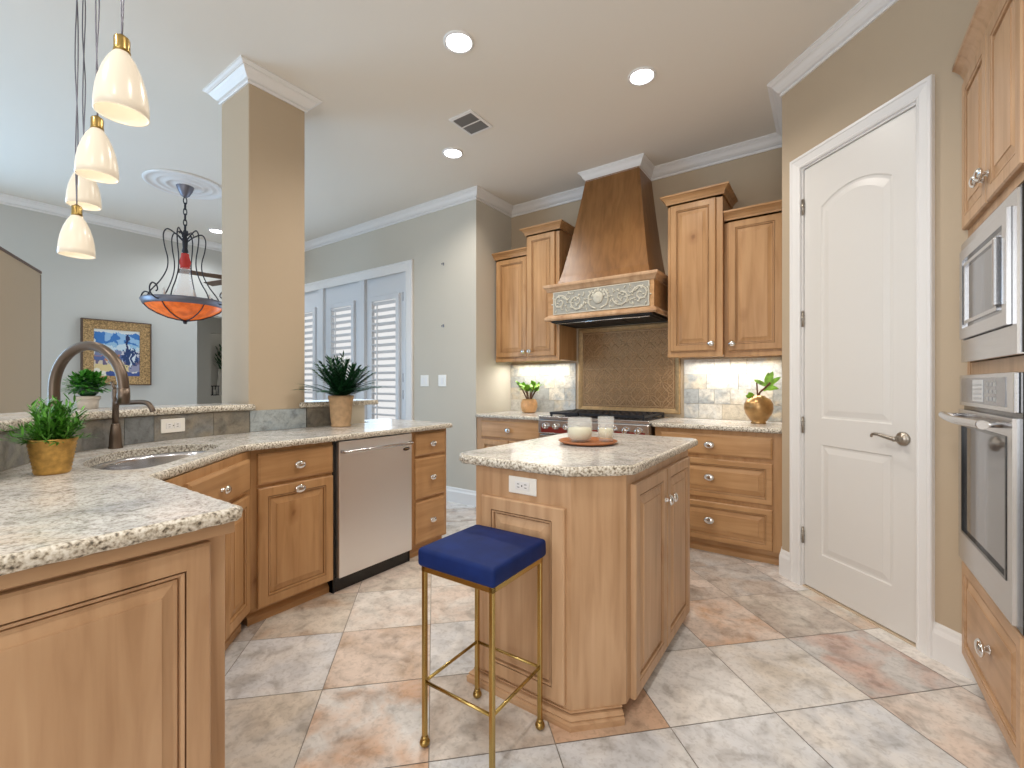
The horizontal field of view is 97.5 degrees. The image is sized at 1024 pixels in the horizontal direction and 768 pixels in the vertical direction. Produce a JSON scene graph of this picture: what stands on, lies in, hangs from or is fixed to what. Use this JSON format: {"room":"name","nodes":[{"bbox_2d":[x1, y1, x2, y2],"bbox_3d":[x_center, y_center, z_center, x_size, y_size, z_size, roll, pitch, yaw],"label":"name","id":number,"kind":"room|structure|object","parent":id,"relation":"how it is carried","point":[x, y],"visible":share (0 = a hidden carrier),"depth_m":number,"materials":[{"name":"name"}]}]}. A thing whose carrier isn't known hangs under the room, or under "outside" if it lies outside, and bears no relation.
{"room":"kitchen","nodes":[
{"label":"kitchen","id":0,"kind":"room"},
{"bbox_2d":[26,436,78,475],"bbox_3d":[-1.493,0.233,1.459,0.124,0.114,0.124,0,0,35],"label":"pot","id":1,"kind":"object","parent":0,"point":[45,460],"depth_m":1.42,"materials":[{"name":"gold metal"}]},
{"bbox_2d":[76,396,100,408],"bbox_3d":[-2.060,0.089,2.181,0.094,0.062,0.094,0,0,35],"label":"pot","id":2,"kind":"object","parent":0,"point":[90,402],"depth_m":2.15,"materials":[{"name":"beige ceramic"}]},
{"bbox_2d":[0,204,221,408],"bbox_3d":[-5.506,-0.350,4.114,0.140,3.100,6.400,0,0,35],"label":"wall","id":3,"kind":"structure","parent":0,"point":[109,286],"depth_m":5.21,"materials":[{"name":"grey paint"}]},
{"bbox_2d":[80,318,151,384],"bbox_3d":[-4.600,-0.360,5.237,0.050,0.750,0.630,0,0,35],"label":"framed painting","id":4,"kind":"object","parent":3,"relation":"attached to","point":[131,341],"visible":0.8,"depth_m":5.27,"materials":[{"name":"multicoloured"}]},
{"bbox_2d":[0,410,248,471],"bbox_3d":[-1.691,0.678,1.685,0.519,1.043,2.152,0,0,-9],"label":"wall","id":5,"kind":"structure","parent":0,"point":[241,410],"depth_m":2.27,"materials":[{"name":"beige paint"}]},
{"bbox_2d":[0,411,249,470],"bbox_3d":[-1.618,0.225,1.674,0.397,0.128,2.020,0,0,-9],"label":"backsplash","id":6,"kind":"structure","parent":5,"relation":"attached to","point":[135,430],"depth_m":2.19,"materials":[{"name":"tile"}]},
{"bbox_2d":[161,418,184,432],"bbox_3d":[-1.765,0.216,2.340,0.008,0.072,0.118,0,0,21],"label":"wall outlet","id":7,"kind":"object","parent":6,"relation":"attached to","point":[176,424],"visible":1,"depth_m":2.33,"materials":[{"name":"white plastic"}]},
{"bbox_2d":[166,422,180,428],"bbox_3d":[-1.763,0.216,2.339,0.003,0.030,0.072,0,0,21],"label":"socket","id":8,"kind":"object","parent":7,"relation":"attached to","point":[176,424],"depth_m":2.34,"materials":[{"name":"white plastic"}]},
{"bbox_2d":[0,403,255,431],"bbox_3d":[-1.748,0.139,1.711,0.698,0.036,2.309,0,0,-8],"label":"granite ledge","id":9,"kind":"object","parent":5,"relation":"on","point":[12,419],"visible":0.8,"depth_m":2.19,"materials":[{"name":"beige stone"}]},
{"bbox_2d":[61,368,111,408],"bbox_3d":[-2.061,0.022,2.181,0.205,0.196,0.208,0,0,35],"label":"potted shrub","id":10,"kind":"object","parent":9,"relation":"on","point":[87,384],"visible":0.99,"depth_m":2.15,"materials":[{"name":"green plant"}]},
{"bbox_2d":[197,317,221,403],"bbox_3d":[-5.218,-0.350,6.662,0.400,3.100,1.900,0,0,35],"label":"wall","id":11,"kind":"structure","parent":0,"point":[209,331],"depth_m":7.00,"materials":[{"name":"grey paint"}]},
{"bbox_2d":[211,386,219,394],"bbox_3d":[-4.724,0.102,7.122,0.110,0.155,0.110,0,0,35],"label":"lantern","id":12,"kind":"object","parent":11,"relation":"on","point":[213,391],"visible":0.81,"depth_m":7.12,"materials":[{"name":"black metal"}]},
{"bbox_2d":[213,344,221,394],"bbox_3d":[-4.732,-0.239,7.304,0.232,0.838,0.234,0,0,-10],"label":"plant","id":13,"kind":"object","parent":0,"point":[219,382],"visible":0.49,"depth_m":7.27,"materials":[{"name":"green plant"}]},
{"bbox_2d":[222,83,304,431],"bbox_3d":[-1.633,-0.350,2.954,0.370,3.100,0.355,0,0,35],"label":"wall column","id":14,"kind":"structure","parent":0,"point":[263,135],"depth_m":2.82,"materials":[{"name":"beige paint"}]},
{"bbox_2d":[202,55,322,112],"bbox_3d":[-1.633,-1.855,2.954,0.530,0.088,0.515,0,0,35],"label":"trim","id":15,"kind":"structure","parent":14,"relation":"attached to","point":[242,71],"depth_m":2.79,"materials":[{"name":"white paint"}]},
{"bbox_2d":[305,405,363,427],"bbox_3d":[-1.298,0.678,3.222,0.130,1.043,0.470,0,0,35],"label":"wall","id":16,"kind":"structure","parent":0,"point":[357,410],"depth_m":3.33,"materials":[{"name":"beige paint"}]},
{"bbox_2d":[250,408,305,431],"bbox_3d":[-1.476,0.225,2.846,0.012,0.128,0.353,0,0,35],"label":"backsplash","id":17,"kind":"structure","parent":16,"relation":"attached to","point":[260,420],"depth_m":2.83,"materials":[{"name":"tile"}]},
{"bbox_2d":[306,407,331,426],"bbox_3d":[-1.289,0.225,3.112,0.012,0.128,0.288,0,0,35],"label":"backsplash","id":18,"kind":"structure","parent":16,"relation":"attached to","point":[315,417],"depth_m":3.06,"materials":[{"name":"tile"}]},
{"bbox_2d":[299,399,377,407],"bbox_3d":[-1.345,0.139,3.293,0.356,0.036,0.645,0,0,35],"label":"granite ledge","id":19,"kind":"object","parent":16,"relation":"on","point":[308,403],"visible":0.61,"depth_m":3.10,"materials":[{"name":"beige stone"}]},
{"bbox_2d":[328,395,353,426],"bbox_3d":[-1.173,0.184,3.079,0.166,0.212,0.166,0,0,35],"label":"pot","id":20,"kind":"object","parent":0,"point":[340,405],"depth_m":3.02,"materials":[{"name":"beige ceramic"}]},
{"bbox_2d":[0,0,860,243],"bbox_3d":[-2.641,-1.950,2.590,9.900,0.100,7.200,0,0,35],"label":"ceiling","id":21,"kind":"structure","parent":0,"point":[549,77],"depth_m":2.85,"materials":[{"name":"beige paint"}]},
{"bbox_2d":[57,0,95,258],"bbox_3d":[-1.713,-1.202,1.768,0.110,1.393,0.110,0,0,35],"label":"pendant light","id":22,"kind":"object","parent":21,"relation":"hanging from","point":[75,239],"visible":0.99,"depth_m":1.76,"materials":[{"name":"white glass"}]},
{"bbox_2d":[65,0,101,210],"bbox_3d":[-1.780,-1.319,1.867,0.110,1.159,0.110,0,0,35],"label":"pendant light","id":23,"kind":"object","parent":21,"relation":"hanging from","point":[89,198],"visible":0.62,"depth_m":1.86,"materials":[{"name":"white glass"}]},
{"bbox_2d":[74,0,118,183],"bbox_3d":[-1.395,-1.298,1.509,0.112,1.202,0.112,0,0,35],"label":"pendant light","id":24,"kind":"object","parent":21,"relation":"hanging from","point":[95,160],"visible":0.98,"depth_m":1.49,"materials":[{"name":"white glass"}]},
{"bbox_2d":[92,0,149,126],"bbox_3d":[-1.072,-1.319,1.234,0.120,1.159,0.120,0,0,35],"label":"pendant light","id":25,"kind":"object","parent":21,"relation":"hanging from","point":[119,95],"visible":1,"depth_m":1.21,"materials":[{"name":"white glass"}]},
{"bbox_2d":[139,183,221,323],"bbox_3d":[-3.116,-1.235,4.280,0.698,1.326,0.699,0,0,35],"label":"chandelier","id":26,"kind":"object","parent":21,"relation":"hanging from","point":[183,308],"visible":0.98,"depth_m":4.18,"materials":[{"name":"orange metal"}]},
{"bbox_2d":[142,169,221,199],"bbox_3d":[-3.116,-1.889,4.280,0.638,0.022,0.638,0,0,35],"label":"ceiling medallion","id":27,"kind":"object","parent":21,"relation":"attached to","point":[165,180],"visible":0.83,"depth_m":4.22,"materials":[{"name":"white paint"}]},
{"bbox_2d":[178,268,221,285],"bbox_3d":[-3.432,-1.560,5.585,1.202,0.660,1.196,0,0,35],"label":"ceiling fan","id":28,"kind":"object","parent":21,"relation":"hanging from","point":[184,271],"visible":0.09,"depth_m":5.37,"materials":[{"name":"black metal"}]},
{"bbox_2d":[208,228,221,233],"bbox_3d":[-3.664,-1.895,5.569,0.180,0.010,0.180,0,0,35],"label":"recessed light","id":29,"kind":"object","parent":21,"relation":"in","point":[213,230],"visible":0.81,"depth_m":5.54,"materials":[{"name":"white paint"}]},
{"bbox_2d":[442,147,462,158],"bbox_3d":[-0.486,-1.895,3.691,0.170,0.010,0.170,0,0,35],"label":"recessed light","id":30,"kind":"object","parent":21,"relation":"in","point":[453,153],"visible":1,"depth_m":3.68,"materials":[{"name":"white paint"}]},
{"bbox_2d":[443,30,473,53],"bbox_3d":[-0.295,-1.895,2.493,0.170,0.010,0.170,0,0,35],"label":"recessed light","id":31,"kind":"object","parent":21,"relation":"in","point":[455,41],"visible":1,"depth_m":2.48,"materials":[{"name":"white paint"}]},
{"bbox_2d":[449,109,492,135],"bbox_3d":[-0.297,-1.894,3.264,0.210,0.012,0.250,0,0,35],"label":"ceiling vent","id":32,"kind":"object","parent":21,"relation":"in","point":[469,121],"visible":1,"depth_m":3.25,"materials":[{"name":"grey metal"}]},
{"bbox_2d":[628,66,655,85],"bbox_3d":[0.801,-1.895,2.770,0.170,0.010,0.170,0,0,35],"label":"recessed light","id":33,"kind":"object","parent":21,"relation":"in","point":[640,76],"visible":1,"depth_m":2.76,"materials":[{"name":"white paint"}]},
{"bbox_2d":[408,199,510,490],"bbox_3d":[-0.537,-0.350,4.992,0.980,3.100,0.750,0,0,35],"label":"wall","id":34,"kind":"structure","parent":0,"point":[460,294],"depth_m":4.60,"materials":[{"name":"beige paint"}]},
{"bbox_2d":[305,292,317,399],"bbox_3d":[-2.846,-0.020,6.185,0.710,2.420,0.092,0,0,35],"label":"door","id":35,"kind":"structure","parent":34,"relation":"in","point":[311,300],"depth_m":6.05,"materials":[{"name":"white paint"}]},
{"bbox_2d":[325,284,358,399],"bbox_3d":[-2.155,-0.020,5.699,0.760,2.420,0.092,0,0,35],"label":"door","id":36,"kind":"structure","parent":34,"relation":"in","point":[346,296],"depth_m":5.69,"materials":[{"name":"white paint"}]},
{"bbox_2d":[305,220,407,290],"bbox_3d":[-2.914,-0.350,6.289,4.400,3.100,0.140,0,0,35],"label":"wall","id":37,"kind":"structure","parent":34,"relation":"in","point":[387,245],"depth_m":5.46,"materials":[{"name":"beige paint"}]},
{"bbox_2d":[305,259,412,419],"bbox_3d":[-2.133,-0.080,5.712,2.640,2.560,0.146,0,0,35],"label":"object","id":38,"kind":"structure","parent":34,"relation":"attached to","point":[362,284],"depth_m":5.40,"materials":[{"name":"white paint"}]},
{"bbox_2d":[367,275,402,419],"bbox_3d":[-1.480,-0.020,5.225,0.690,2.420,0.092,0,0,35],"label":"door","id":39,"kind":"structure","parent":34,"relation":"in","point":[387,289],"depth_m":5.21,"materials":[{"name":"white paint"}]},
{"bbox_2d":[421,375,428,385],"bbox_3d":[-0.936,-0.035,4.808,0.125,0.120,0.009,0,0,35],"label":"light switch","id":40,"kind":"object","parent":34,"relation":"attached to","point":[424,378],"visible":1,"depth_m":4.80,"materials":[{"name":"white plastic"}]},
{"bbox_2d":[438,375,446,385],"bbox_3d":[-0.723,-0.035,4.658,0.115,0.120,0.009,0,0,35],"label":"light switch","id":41,"kind":"object","parent":34,"relation":"attached to","point":[442,379],"visible":1,"depth_m":4.65,"materials":[{"name":"white plastic"}]},
{"bbox_2d":[446,486,475,506],"bbox_3d":[-0.705,1.125,4.653,0.896,0.150,0.036,0,0,35],"label":"baseboard","id":42,"kind":"structure","parent":34,"relation":"attached to","point":[453,494],"depth_m":4.50,"materials":[{"name":"white paint"}]},
{"bbox_2d":[225,501,1018,767],"bbox_3d":[-2.652,1.202,2.622,9.973,0.004,7.240,0,0,35],"label":"floor","id":43,"kind":"structure","parent":0,"point":[762,669],"depth_m":1.74,"materials":[{"name":"tile"}]},
{"bbox_2d":[0,246,41,412],"bbox_3d":[-2.692,0.257,2.434,0.030,1.886,0.708,0,0,-32],"label":"wall","id":44,"kind":"structure","parent":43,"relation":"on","point":[20,281],"depth_m":2.44,"materials":[{"name":"beige paint"}]},
{"bbox_2d":[0,521,234,767],"bbox_3d":[-1.145,0.762,0.907,0.604,0.875,0.827,0,0,35],"label":"base cabinet","id":45,"kind":"object","parent":43,"relation":"on","point":[115,658],"visible":0.76,"depth_m":0.90,"materials":[{"name":"brown wood"}]},
{"bbox_2d":[0,418,452,575],"bbox_3d":[-1.199,0.307,2.099,1.297,0.033,3.445,0,0,5],"label":"countertop","id":46,"kind":"structure","parent":45,"relation":"on","point":[82,511],"depth_m":1.13,"materials":[{"name":"stone"}]},
{"bbox_2d":[0,393,98,475],"bbox_3d":[-1.494,0.159,1.454,0.238,0.261,0.231,0,0,-14],"label":"potted fern","id":47,"kind":"object","parent":46,"relation":"on","point":[51,449],"visible":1,"depth_m":1.43,"materials":[{"name":"green plant"}]},
{"bbox_2d":[48,341,129,412],"bbox_3d":[-1.590,0.065,1.673,0.361,0.450,0.063,0,0,12],"label":"gooseneck faucet","id":48,"kind":"object","parent":46,"relation":"on","point":[54,383],"visible":0.73,"depth_m":1.66,"materials":[{"name":"brown metal"}]},
{"bbox_2d":[108,381,155,448],"bbox_3d":[-1.694,0.139,2.007,0.253,0.303,0.054,0,0,13],"label":"water tap","id":49,"kind":"object","parent":46,"relation":"on","point":[115,435],"visible":0.83,"depth_m":2.02,"materials":[{"name":"brown metal"}]},
{"bbox_2d":[90,451,205,469],"bbox_3d":[-1.482,0.414,1.825,0.389,0.182,0.694,0,0,-11],"label":"sink","id":50,"kind":"object","parent":46,"relation":"in","point":[145,461],"visible":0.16,"depth_m":2.02,"materials":[{"name":"silver metal"}]},
{"bbox_2d":[293,350,388,426],"bbox_3d":[-1.167,0.041,3.059,0.526,0.499,0.617,0,0,35],"label":"potted palm","id":51,"kind":"object","parent":46,"relation":"on","point":[342,387],"visible":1,"depth_m":3.03,"materials":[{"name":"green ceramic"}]},
{"bbox_2d":[163,451,249,650],"bbox_3d":[-1.366,0.762,1.814,0.411,0.875,0.720,0,0,-10],"label":"base cabinet","id":52,"kind":"object","parent":43,"relation":"on","point":[226,479],"visible":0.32,"depth_m":1.99,"materials":[{"name":"brown wood"}]},
{"bbox_2d":[241,442,332,625],"bbox_3d":[-1.323,0.762,2.503,0.516,0.875,0.445,0,0,35],"label":"base cabinet","id":53,"kind":"object","parent":43,"relation":"on","point":[291,488],"visible":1,"depth_m":2.35,"materials":[{"name":"brown wood"}]},
{"bbox_2d":[327,433,412,593],"bbox_3d":[-1.013,0.764,2.916,0.549,0.872,0.582,0,0,35],"label":"dishwasher","id":54,"kind":"object","parent":43,"relation":"on","point":[372,476],"visible":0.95,"depth_m":2.74,"materials":[{"name":"silver metal"}]},
{"bbox_2d":[410,428,445,557],"bbox_3d":[-0.757,0.762,3.309,0.516,0.875,0.355,0,0,35],"label":"base cabinet","id":55,"kind":"object","parent":43,"relation":"on","point":[428,446],"visible":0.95,"depth_m":3.16,"materials":[{"name":"brown wood"}]},
{"bbox_2d":[418,525,545,767],"bbox_3d":[-0.096,0.865,1.524,0.316,0.670,0.316,0,0,34],"label":"counter stool","id":56,"kind":"object","parent":43,"relation":"on","point":[479,557],"visible":1,"depth_m":1.47,"materials":[{"name":"blue fabric"}]},
{"bbox_2d":[477,417,540,448],"bbox_3d":[0.117,0.762,4.409,0.750,0.875,0.641,0,0,35],"label":"base cabinet","id":57,"kind":"object","parent":43,"relation":"on","point":[491,432],"visible":0.27,"depth_m":4.20,"materials":[{"name":"brown wood"}]},
{"bbox_2d":[475,411,549,419],"bbox_3d":[0.124,0.306,4.417,0.755,0.033,0.628,0,0,35],"label":"countertop","id":58,"kind":"structure","parent":57,"relation":"on","point":[520,415],"depth_m":4.27,"materials":[{"name":"stone"}]},
{"bbox_2d":[516,380,543,412],"bbox_3d":[0.164,0.125,4.523,0.293,0.330,0.285,0,0,35],"label":"jade plant","id":59,"kind":"object","parent":58,"relation":"on","point":[528,405],"visible":1,"depth_m":4.46,"materials":[{"name":"green plant"}]},
{"bbox_2d":[466,449,689,732],"bbox_3d":[0.385,0.762,2.050,0.659,0.875,1.043,0,0,35],"label":"kitchen island","id":60,"kind":"object","parent":43,"relation":"on","point":[616,561],"visible":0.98,"depth_m":1.64,"materials":[{"name":"brown wood"}]},
{"bbox_2d":[515,481,528,490],"bbox_3d":[0.037,0.382,1.683,0.064,0.032,0.003,0,0,35],"label":"socket","id":61,"kind":"object","parent":60,"relation":"attached to","point":[519,485],"depth_m":1.68,"materials":[{"name":"white paint"}]},
{"bbox_2d":[509,475,536,495],"bbox_3d":[0.040,0.382,1.686,0.125,0.064,0.006,0,0,35],"label":"outlet","id":62,"kind":"object","parent":60,"relation":"attached to","point":[519,485],"depth_m":1.68,"materials":[{"name":"white plastic"}]},
{"bbox_2d":[459,431,697,476],"bbox_3d":[0.371,0.306,2.117,0.722,0.035,1.153,0,0,35],"label":"island countertop","id":63,"kind":"structure","parent":60,"relation":"on","point":[632,454],"depth_m":1.81,"materials":[{"name":"stone"}]},
{"bbox_2d":[559,437,617,445],"bbox_3d":[0.369,0.280,2.185,0.284,0.015,0.284,0,0,35],"label":"wooden plate","id":64,"kind":"object","parent":63,"relation":"on","point":[592,441],"visible":0.88,"depth_m":2.17,"materials":[{"name":"brown wood"}]},
{"bbox_2d":[568,427,590,439],"bbox_3d":[0.330,0.221,2.182,0.124,0.115,0.124,0,0,35],"label":"glass candle","id":65,"kind":"object","parent":64,"relation":"on","point":[575,433],"visible":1,"depth_m":2.14,"materials":[{"name":"white wax"}]},
{"bbox_2d":[599,428,612,438],"bbox_3d":[0.456,0.218,2.179,0.080,0.120,0.080,0,0,35],"label":"glass candle","id":66,"kind":"object","parent":64,"relation":"on","point":[604,433],"visible":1,"depth_m":2.15,"materials":[{"name":"white wax"}]},
{"bbox_2d":[539,409,673,437],"bbox_3d":[0.800,0.722,3.876,0.970,0.957,0.718,0,0,35],"label":"gas range","id":67,"kind":"object","parent":43,"relation":"on","point":[557,422],"visible":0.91,"depth_m":3.68,"materials":[{"name":"silver metal"}]},
{"bbox_2d":[539,414,673,424],"bbox_3d":[0.818,0.291,3.901,0.970,0.027,0.655,0,0,35],"label":"cooktop","id":68,"kind":"object","parent":67,"relation":"in","point":[584,419],"depth_m":3.64,"materials":[{"name":"silver metal"}]},
{"bbox_2d":[655,427,781,564],"bbox_3d":[1.578,0.762,3.382,0.832,0.875,0.641,0,0,35],"label":"base cabinet","id":69,"kind":"object","parent":43,"relation":"on","point":[736,476],"visible":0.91,"depth_m":3.08,"materials":[{"name":"brown wood"}]},
{"bbox_2d":[652,418,781,433],"bbox_3d":[1.578,0.306,3.395,0.851,0.033,0.628,0,0,35],"label":"countertop","id":70,"kind":"structure","parent":69,"relation":"on","point":[686,423],"depth_m":3.21,"materials":[{"name":"stone"}]},
{"bbox_2d":[744,372,780,423],"bbox_3d":[1.814,0.099,3.299,0.200,0.382,0.194,0,0,-5],"label":"vase","id":71,"kind":"object","parent":70,"relation":"on","point":[758,408],"visible":0.99,"depth_m":3.25,"materials":[{"name":"gold metal"}]},
{"bbox_2d":[952,0,1023,767],"bbox_3d":[1.883,-0.058,1.367,0.676,2.515,0.768,0,0,35],"label":"tall cabinet","id":72,"kind":"object","parent":43,"relation":"on","point":[989,60],"visible":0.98,"depth_m":1.51,"materials":[{"name":"brown wood"}]},
{"bbox_2d":[938,372,1023,635],"bbox_3d":[1.831,0.337,1.400,0.659,0.743,0.674,0,0,35],"label":"oven","id":73,"kind":"object","parent":72,"relation":"in","point":[990,423],"visible":1,"depth_m":1.45,"materials":[{"name":"silver metal"}]},
{"bbox_2d":[959,183,1023,362],"bbox_3d":[1.785,-0.326,1.420,0.456,0.479,0.658,0,0,35],"label":"microwave","id":74,"kind":"object","parent":72,"relation":"in","point":[991,260],"visible":1,"depth_m":1.41,"materials":[{"name":"silver metal"}]},
{"bbox_2d":[511,147,781,421],"bbox_3d":[1.134,-0.350,4.184,2.685,3.100,0.150,0,0,35],"label":"wall","id":75,"kind":"structure","parent":0,"point":[754,179],"depth_m":3.81,"materials":[{"name":"beige paint"}]},
{"bbox_2d":[492,247,538,361],"bbox_3d":[0.053,-0.779,4.634,0.458,1.113,0.355,0,0,35],"label":"upper cabinet","id":76,"kind":"object","parent":75,"relation":"attached to","point":[511,265],"visible":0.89,"depth_m":4.50,"materials":[{"name":"brown wood"}]},
{"bbox_2d":[511,363,575,411],"bbox_3d":[0.311,0.041,4.662,0.781,0.494,0.012,0,0,35],"label":"backsplash","id":77,"kind":"structure","parent":75,"relation":"attached to","point":[559,380],"depth_m":4.61,"materials":[{"name":"beige tile"}]},
{"bbox_2d":[519,219,576,361],"bbox_3d":[0.374,-0.860,4.377,0.462,1.283,0.405,0,0,35],"label":"upper cabinet","id":78,"kind":"object","parent":75,"relation":"attached to","point":[548,244],"visible":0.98,"depth_m":4.24,"materials":[{"name":"brown wood"}]},
{"bbox_2d":[543,153,667,328],"bbox_3d":[0.851,-1.215,3.950,1.022,1.370,0.555,0,0,35],"label":"range hood","id":79,"kind":"object","parent":75,"relation":"attached to","point":[613,274],"visible":1,"depth_m":3.80,"materials":[{"name":"brown wood"}]},
{"bbox_2d":[578,322,680,413],"bbox_3d":[1.051,-0.140,4.135,0.965,0.800,0.024,0,0,35],"label":"tile panel","id":80,"kind":"object","parent":75,"relation":"attached to","point":[625,367],"visible":0.97,"depth_m":4.12,"materials":[{"name":"brown tile"}]},
{"bbox_2d":[660,181,737,357],"bbox_3d":[1.493,-0.845,3.585,0.500,1.273,0.415,0,0,35],"label":"upper cabinet","id":81,"kind":"object","parent":75,"relation":"attached to","point":[695,216],"visible":0.99,"depth_m":3.44,"materials":[{"name":"brown wood"}]},
{"bbox_2d":[684,357,781,421],"bbox_3d":[1.788,0.041,3.624,0.767,0.494,0.012,0,0,35],"label":"backsplash","id":82,"kind":"structure","parent":75,"relation":"attached to","point":[712,384],"depth_m":3.66,"materials":[{"name":"beige tile"}]},
{"bbox_2d":[723,199,781,356],"bbox_3d":[1.839,-0.747,3.378,0.405,1.088,0.355,0,0,35],"label":"upper cabinet","id":83,"kind":"object","parent":75,"relation":"attached to","point":[753,233],"visible":0.87,"depth_m":3.26,"materials":[{"name":"brown wood"}]},
{"bbox_2d":[782,0,979,633],"bbox_3d":[1.865,-0.350,2.246,0.120,3.100,1.209,0,0,-10],"label":"wall","id":84,"kind":"structure","parent":0,"point":[912,41],"depth_m":1.97,"materials":[{"name":"beige paint"}]},
{"bbox_2d":[0,0,898,251],"bbox_3d":[-2.212,-1.855,2.227,7.420,0.088,6.900,0,0,35],"label":"trim","id":85,"kind":"structure","parent":84,"relation":"attached to","point":[864,12],"depth_m":3.94,"materials":[{"name":"white paint"}]},
{"bbox_2d":[790,74,934,657],"bbox_3d":[1.818,-0.078,2.365,0.172,2.556,0.795,0,0,-10],"label":"door","id":86,"kind":"structure","parent":84,"relation":"in","point":[862,199],"depth_m":2.30,"materials":[{"name":"white paint"}]},
{"bbox_2d":[779,547,976,682],"bbox_3d":[1.789,1.120,2.298,0.067,0.160,1.211,0,0,-7],"label":"baseboard","id":87,"kind":"structure","parent":84,"relation":"attached to","point":[946,642],"depth_m":1.91,"materials":[{"name":"white paint"}]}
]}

